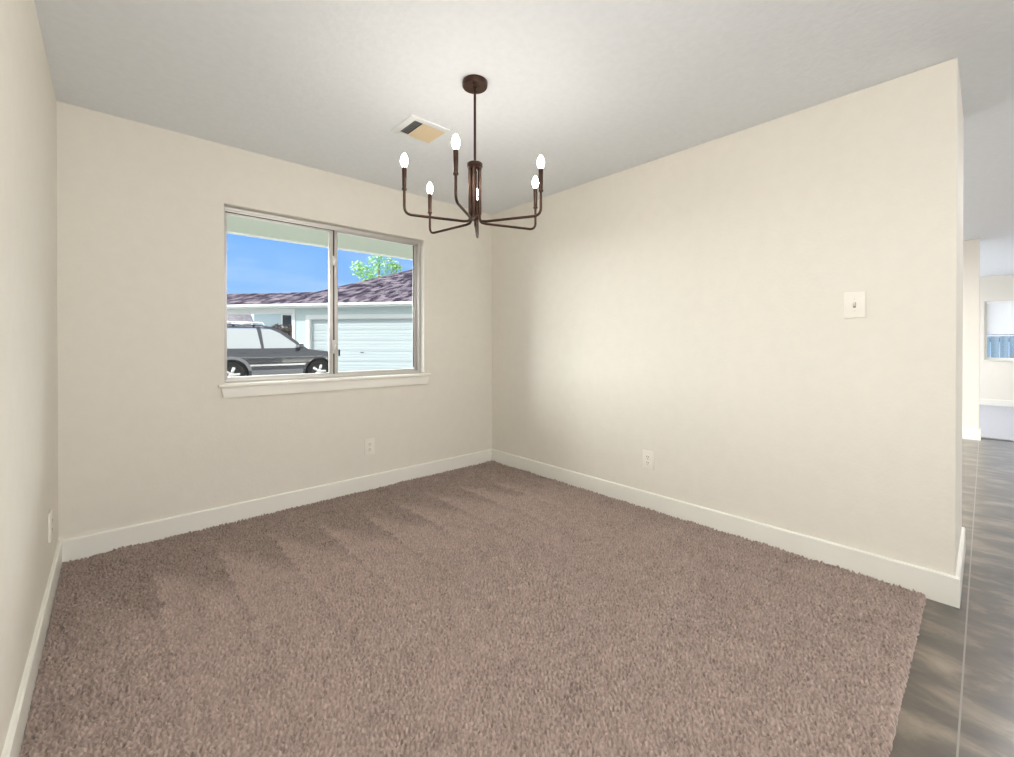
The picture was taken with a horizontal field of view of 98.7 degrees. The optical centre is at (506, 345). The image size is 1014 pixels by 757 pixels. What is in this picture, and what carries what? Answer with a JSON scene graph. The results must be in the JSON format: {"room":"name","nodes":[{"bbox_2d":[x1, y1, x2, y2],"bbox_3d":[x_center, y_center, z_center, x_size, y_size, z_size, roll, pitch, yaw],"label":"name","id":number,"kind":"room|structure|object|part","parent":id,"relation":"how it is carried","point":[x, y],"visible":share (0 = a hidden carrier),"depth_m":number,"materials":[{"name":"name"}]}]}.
{"room":"empty dining room","nodes":[
{"label":"empty dining room","id":0,"kind":"room"},
{"bbox_2d":[0,0,57,756],"bbox_3d":[-0.142,-0.051,-0.262,0.150,2.440,6.750,0,0,-42],"label":"wall","id":1,"kind":"structure","parent":0,"point":[28,116],"depth_m":1.41,"materials":[{"name":"beige paint"}]},
{"bbox_2d":[1,540,61,756],"bbox_3d":[-0.131,1.102,-0.147,0.014,0.133,6.600,0,0,-42],"label":"baseboard","id":2,"kind":"structure","parent":1,"relation":"attached to","point":[14,738],"depth_m":1.43,"materials":[{"name":"white paint"}]},
{"bbox_2d":[48,509,52,542],"bbox_3d":[-2.033,0.801,1.940,0.011,0.128,0.083,0,0,-42],"label":"wall outlet","id":3,"kind":"object","parent":1,"relation":"attached to","point":[50,529],"visible":1,"depth_m":1.91,"materials":[{"name":"white plastic"}]},
{"bbox_2d":[56,101,491,540],"bbox_3d":[2.172,-0.080,6.508,12.687,2.440,0.150,0,0,-42],"label":"wall","id":4,"kind":"structure","parent":0,"point":[147,431],"depth_m":2.68,"materials":[{"name":"beige paint"}]},
{"bbox_2d":[62,449,491,561],"bbox_3d":[-1.248,1.087,3.289,2.959,0.133,0.014,0,0,-42],"label":"baseboard","id":5,"kind":"structure","parent":4,"relation":"attached to","point":[88,545],"depth_m":2.85,"materials":[{"name":"white paint"}]},
{"bbox_2d":[226,211,412,258],"bbox_3d":[0.587,-1.321,6.676,10.700,0.080,2.240,0,0,-42],"label":"soffit","id":6,"kind":"structure","parent":4,"relation":"attached to","point":[234,223],"depth_m":5.08,"materials":[{"name":"grey paint"}]},
{"bbox_2d":[227,231,412,259],"bbox_3d":[-0.177,-1.375,7.515,10.700,0.220,0.030,0,0,-42],"label":"fascia","id":7,"kind":"object","parent":6,"relation":"attached to","point":[228,232],"depth_m":5.41,"materials":[{"name":"white paint"}]},
{"bbox_2d":[218,206,430,397],"bbox_3d":[-1.294,-0.292,3.324,1.560,1.243,0.172,0,0,-42],"label":"window","id":8,"kind":"structure","parent":4,"relation":"in","point":[239,386],"depth_m":3.30,"materials":[{"name":"silver metal"}]},
{"bbox_3d":[-1.590,-0.324,3.086,0.703,1.100,0.018,0,0,-42],"label":"sash","id":9,"kind":"part","parent":8,"relation":"part of","materials":[{"name":"clear glass"}]},
{"bbox_3d":[-1.294,0.252,3.326,1.560,0.024,0.172,0,0,-42],"label":"sill","id":10,"kind":"part","parent":8,"relation":"part of","materials":[{"name":"white paint"}]},
{"bbox_3d":[-1.069,-0.334,3.589,0.721,1.116,0.020,0,0,-42],"label":"sash","id":11,"kind":"part","parent":8,"relation":"part of","materials":[{"name":"clear glass"}]},
{"bbox_2d":[364,438,374,455],"bbox_3d":[-1.085,0.797,3.439,0.083,0.128,0.011,0,0,-42],"label":"wall outlet","id":12,"kind":"object","parent":4,"relation":"attached to","point":[369,444],"visible":1,"depth_m":3.43,"materials":[{"name":"white plastic"}]},
{"bbox_2d":[34,0,1013,276],"bbox_3d":[4.444,-1.365,4.007,12.687,0.150,6.900,0,0,-42],"label":"ceiling","id":13,"kind":"structure","parent":0,"point":[597,89],"depth_m":2.03,"materials":[{"name":"paint"}]},
{"bbox_2d":[391,115,449,143],"bbox_3d":[-0.514,-1.278,2.586,0.254,0.012,0.243,0,0,-42],"label":"ceiling vent","id":14,"kind":"object","parent":13,"relation":"in","point":[414,127],"visible":1,"depth_m":2.58,"materials":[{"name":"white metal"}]},
{"bbox_2d":[401,74,543,237],"bbox_3d":[-0.172,-0.937,2.127,0.669,0.688,0.664,0,0,-42],"label":"chandelier","id":15,"kind":"object","parent":13,"relation":"hanging from","point":[474,84],"visible":1,"depth_m":2.09,"materials":[{"name":"brown metal"}]},
{"bbox_3d":[-0.467,-0.844,1.979,0.034,0.065,0.034,0,0,-42],"label":"bulb","id":16,"kind":"part","parent":15,"relation":"part of","materials":[{"name":"white glass"}]},
{"bbox_3d":[-0.413,-0.846,2.333,0.034,0.065,0.034,0,0,-42],"label":"bulb","id":17,"kind":"part","parent":15,"relation":"part of","materials":[{"name":"white glass"}]},
{"bbox_3d":[-0.321,-0.727,2.043,0.331,0.268,0.018,0,0,-25],"label":"arm","id":18,"kind":"part","parent":15,"relation":"part of","materials":[{"name":"brown metal"}]},
{"bbox_3d":[-0.292,-0.728,2.234,0.327,0.268,0.018,0,0,41],"label":"arm","id":19,"kind":"part","parent":15,"relation":"part of","materials":[{"name":"brown metal"}]},
{"bbox_3d":[-0.212,-0.844,1.799,0.034,0.065,0.034,0,0,-42],"label":"bulb","id":20,"kind":"part","parent":15,"relation":"part of","materials":[{"name":"white glass"}]},
{"bbox_3d":[-0.184,-0.727,1.948,0.018,0.268,0.314,0,0,9],"label":"arm","id":21,"kind":"part","parent":15,"relation":"part of","materials":[{"name":"brown metal"}]},
{"bbox_3d":[-0.156,-1.078,2.116,0.020,0.354,0.020,0,0,-42],"label":"stem","id":22,"kind":"part","parent":15,"relation":"part of","materials":[{"name":"brown metal"}]},
{"bbox_3d":[-0.159,-0.728,2.288,0.018,0.268,0.311,0,0,-1],"label":"arm","id":23,"kind":"part","parent":15,"relation":"part of","materials":[{"name":"brown metal"}]},
{"bbox_3d":[0.005,-0.728,2.189,0.321,0.268,0.018,0,0,-24],"label":"arm","id":24,"kind":"part","parent":15,"relation":"part of","materials":[{"name":"brown metal"}]},
{"bbox_3d":[0.010,-0.727,2.056,0.324,0.268,0.018,0,0,20],"label":"arm","id":25,"kind":"part","parent":15,"relation":"part of","materials":[{"name":"brown metal"}]},
{"bbox_3d":[0.147,-0.845,2.248,0.034,0.065,0.034,0,0,-42],"label":"bulb","id":26,"kind":"part","parent":15,"relation":"part of","materials":[{"name":"white glass"}]},
{"bbox_3d":[0.155,-0.844,1.999,0.034,0.065,0.034,0,0,-42],"label":"bulb","id":27,"kind":"part","parent":15,"relation":"part of","materials":[{"name":"white glass"}]},
{"bbox_2d":[492,58,963,575],"bbox_3d":[1.208,-0.067,3.373,0.765,2.440,3.190,0,0,-42],"label":"wall","id":28,"kind":"structure","parent":0,"point":[685,307],"depth_m":2.48,"materials":[{"name":"beige paint"}]},
{"bbox_2d":[643,450,653,469],"bbox_3d":[0.986,0.798,3.043,0.011,0.128,0.083,0,0,-42],"label":"wall outlet","id":29,"kind":"object","parent":28,"relation":"attached to","point":[648,456],"visible":1,"depth_m":3.04,"materials":[{"name":"white plastic"}]},
{"bbox_2d":[492,449,965,608],"bbox_3d":[1.212,1.087,3.372,0.793,0.133,3.204,0,0,-42],"label":"baseboard","id":30,"kind":"structure","parent":28,"relation":"attached to","point":[944,588],"depth_m":2.43,"materials":[{"name":"white paint"}]},
{"bbox_2d":[844,291,865,317],"bbox_3d":[1.749,-0.205,2.193,0.022,0.130,0.086,0,0,-42],"label":"light switch","id":31,"kind":"object","parent":28,"relation":"attached to","point":[854,302],"visible":1,"depth_m":2.19,"materials":[{"name":"white plastic"}]},
{"bbox_2d":[889,438,1013,756],"bbox_3d":[4.444,1.225,4.018,12.687,0.150,6.900,0,0,-42],"label":"floor","id":32,"kind":"structure","parent":0,"point":[958,698],"depth_m":1.67,"materials":[{"name":"wood"}]},
{"bbox_2d":[19,461,926,756],"bbox_3d":[-0.204,1.142,2.142,2.957,0.046,3.087,0,0,-42],"label":"carpet","id":33,"kind":"object","parent":32,"relation":"on","point":[489,608],"visible":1,"depth_m":1.71,"materials":[{"name":"brown carpet"}]},
{"bbox_2d":[979,405,1013,441],"bbox_3d":[7.466,1.129,6.768,4.186,0.018,6.560,0,0,-42],"label":"carpet","id":34,"kind":"object","parent":32,"relation":"on","point":[995,422],"visible":0.2,"depth_m":6.37,"materials":[{"name":"white"}]},
{"bbox_2d":[962,239,979,428],"bbox_3d":[4.687,-0.080,6.513,0.140,2.440,3.228,0,0,-42],"label":"wall","id":35,"kind":"structure","parent":0,"point":[971,248],"depth_m":5.32,"materials":[{"name":"white paint"}]},
{"bbox_2d":[962,428,980,440],"bbox_3d":[4.692,1.073,6.513,0.168,0.133,3.242,0,0,-42],"label":"baseboard","id":36,"kind":"structure","parent":35,"relation":"attached to","point":[967,433],"depth_m":5.31,"materials":[{"name":"white paint"}]},
{"bbox_2d":[979,274,1013,400],"bbox_3d":[9.080,-0.088,8.231,0.150,2.440,6.600,0,0,-42],"label":"wall","id":37,"kind":"structure","parent":0,"point":[996,378],"depth_m":8.11,"materials":[{"name":"white paint"}]},
{"bbox_2d":[979,399,1013,406],"bbox_3d":[9.019,1.066,8.181,0.014,0.133,6.600,0,0,-42],"label":"baseboard","id":38,"kind":"structure","parent":37,"relation":"attached to","point":[1008,403],"depth_m":8.09,"materials":[{"name":"white paint"}]},
{"bbox_2d":[983,302,1013,360],"bbox_3d":[9.519,-0.273,7.703,0.150,1.115,1.488,0,0,-42],"label":"window","id":39,"kind":"structure","parent":37,"relation":"in","point":[985,315],"depth_m":8.23,"materials":[{"name":"white paint"}]},
{"bbox_3d":[9.497,0.274,7.685,0.090,0.022,1.488,0,0,-42],"label":"sill","id":40,"kind":"part","parent":39,"relation":"part of","materials":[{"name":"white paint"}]},
{"bbox_2d":[986,300,1013,335],"bbox_3d":[9.507,-0.502,7.692,0.047,0.653,1.400,0,0,-42],"label":"window blind","id":41,"kind":"object","parent":39,"relation":"attached to","point":[1000,314],"visible":1,"depth_m":8.08,"materials":[{"name":"white"}]},
{"label":"outside","id":42,"kind":"structure","parent":0,"visible":0},
{"bbox_3d":[-26.739,1.211,40.947,130.000,0.160,150.000,0,0,-42],"label":"ground","id":43,"kind":"structure","parent":42,"visible":0},
{"bbox_2d":[227,314,291,329],"bbox_3d":[-27.715,-2.103,48.649,23.000,6.400,8.500,0,0,-36],"label":"house","id":44,"kind":"structure","parent":43,"relation":"on","point":[266,319],"depth_m":45.88,"materials":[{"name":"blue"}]},
{"bbox_3d":[-23.683,-2.695,46.875,0.860,1.200,0.030,0,0,-36],"label":"pane","id":45,"kind":"part","parent":44,"relation":"part of","materials":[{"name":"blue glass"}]},
{"bbox_2d":[227,321,327,376],"bbox_3d":[-8.012,0.249,14.407,4.160,1.973,2.300,0,0,-42],"label":"suv","id":46,"kind":"object","parent":43,"relation":"on","point":[252,350],"visible":0.71,"depth_m":13.65,"materials":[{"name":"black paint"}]},
{"bbox_3d":[-8.180,-0.671,13.317,1.399,0.124,0.036,0,0,-42],"label":"roof rail","id":47,"kind":"part","parent":46,"relation":"part of","materials":[{"name":"silver metal"}]},
{"bbox_3d":[-7.251,0.598,13.780,1.700,0.060,0.022,0,0,-42],"label":"moulding","id":48,"kind":"part","parent":46,"relation":"part of","materials":[{"name":"silver metal"}]},
{"bbox_2d":[269,323,291,336],"bbox_3d":[-11.385,0.032,22.278,1.452,2.376,1.394,0,0,-9],"label":"bush","id":49,"kind":"object","parent":43,"relation":"on","point":[288,331],"visible":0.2,"depth_m":22.07,"materials":[{"name":"brown plant"}]},
{"bbox_2d":[227,269,412,371],"bbox_3d":[-8.363,-2.041,24.437,19.000,6.486,10.310,0,0,10],"label":"garage","id":50,"kind":"structure","parent":43,"relation":"on","point":[375,315],"depth_m":19.71,"materials":[{"name":"grey paint"}]},
{"bbox_3d":[-9.823,-0.269,20.139,0.150,2.980,0.150,0,0,10],"label":"corner trim","id":51,"kind":"part","parent":50,"relation":"part of","materials":[{"name":"white paint"}]},
{"bbox_3d":[-6.451,-0.094,19.542,5.600,2.635,0.220,0,0,10],"label":"door casing","id":52,"kind":"part","parent":50,"relation":"part of","materials":[{"name":"white paint"}]},
{"bbox_2d":[349,255,402,280],"bbox_3d":[-9.725,-3.221,32.745,4.189,8.790,2.247,0,0,-42],"label":"tree","id":53,"kind":"object","parent":43,"relation":"on","point":[362,268],"visible":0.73,"depth_m":32.61,"materials":[{"name":"green plant"}]},
{"bbox_2d":[987,334,1013,357],"bbox_3d":[11.874,0.365,9.901,0.152,1.800,4.395,0,0,-42],"label":"fence","id":54,"kind":"object","parent":43,"relation":"on","point":[1004,341],"visible":0.02,"depth_m":10.17,"materials":[{"name":"blue wood"}]}
]}

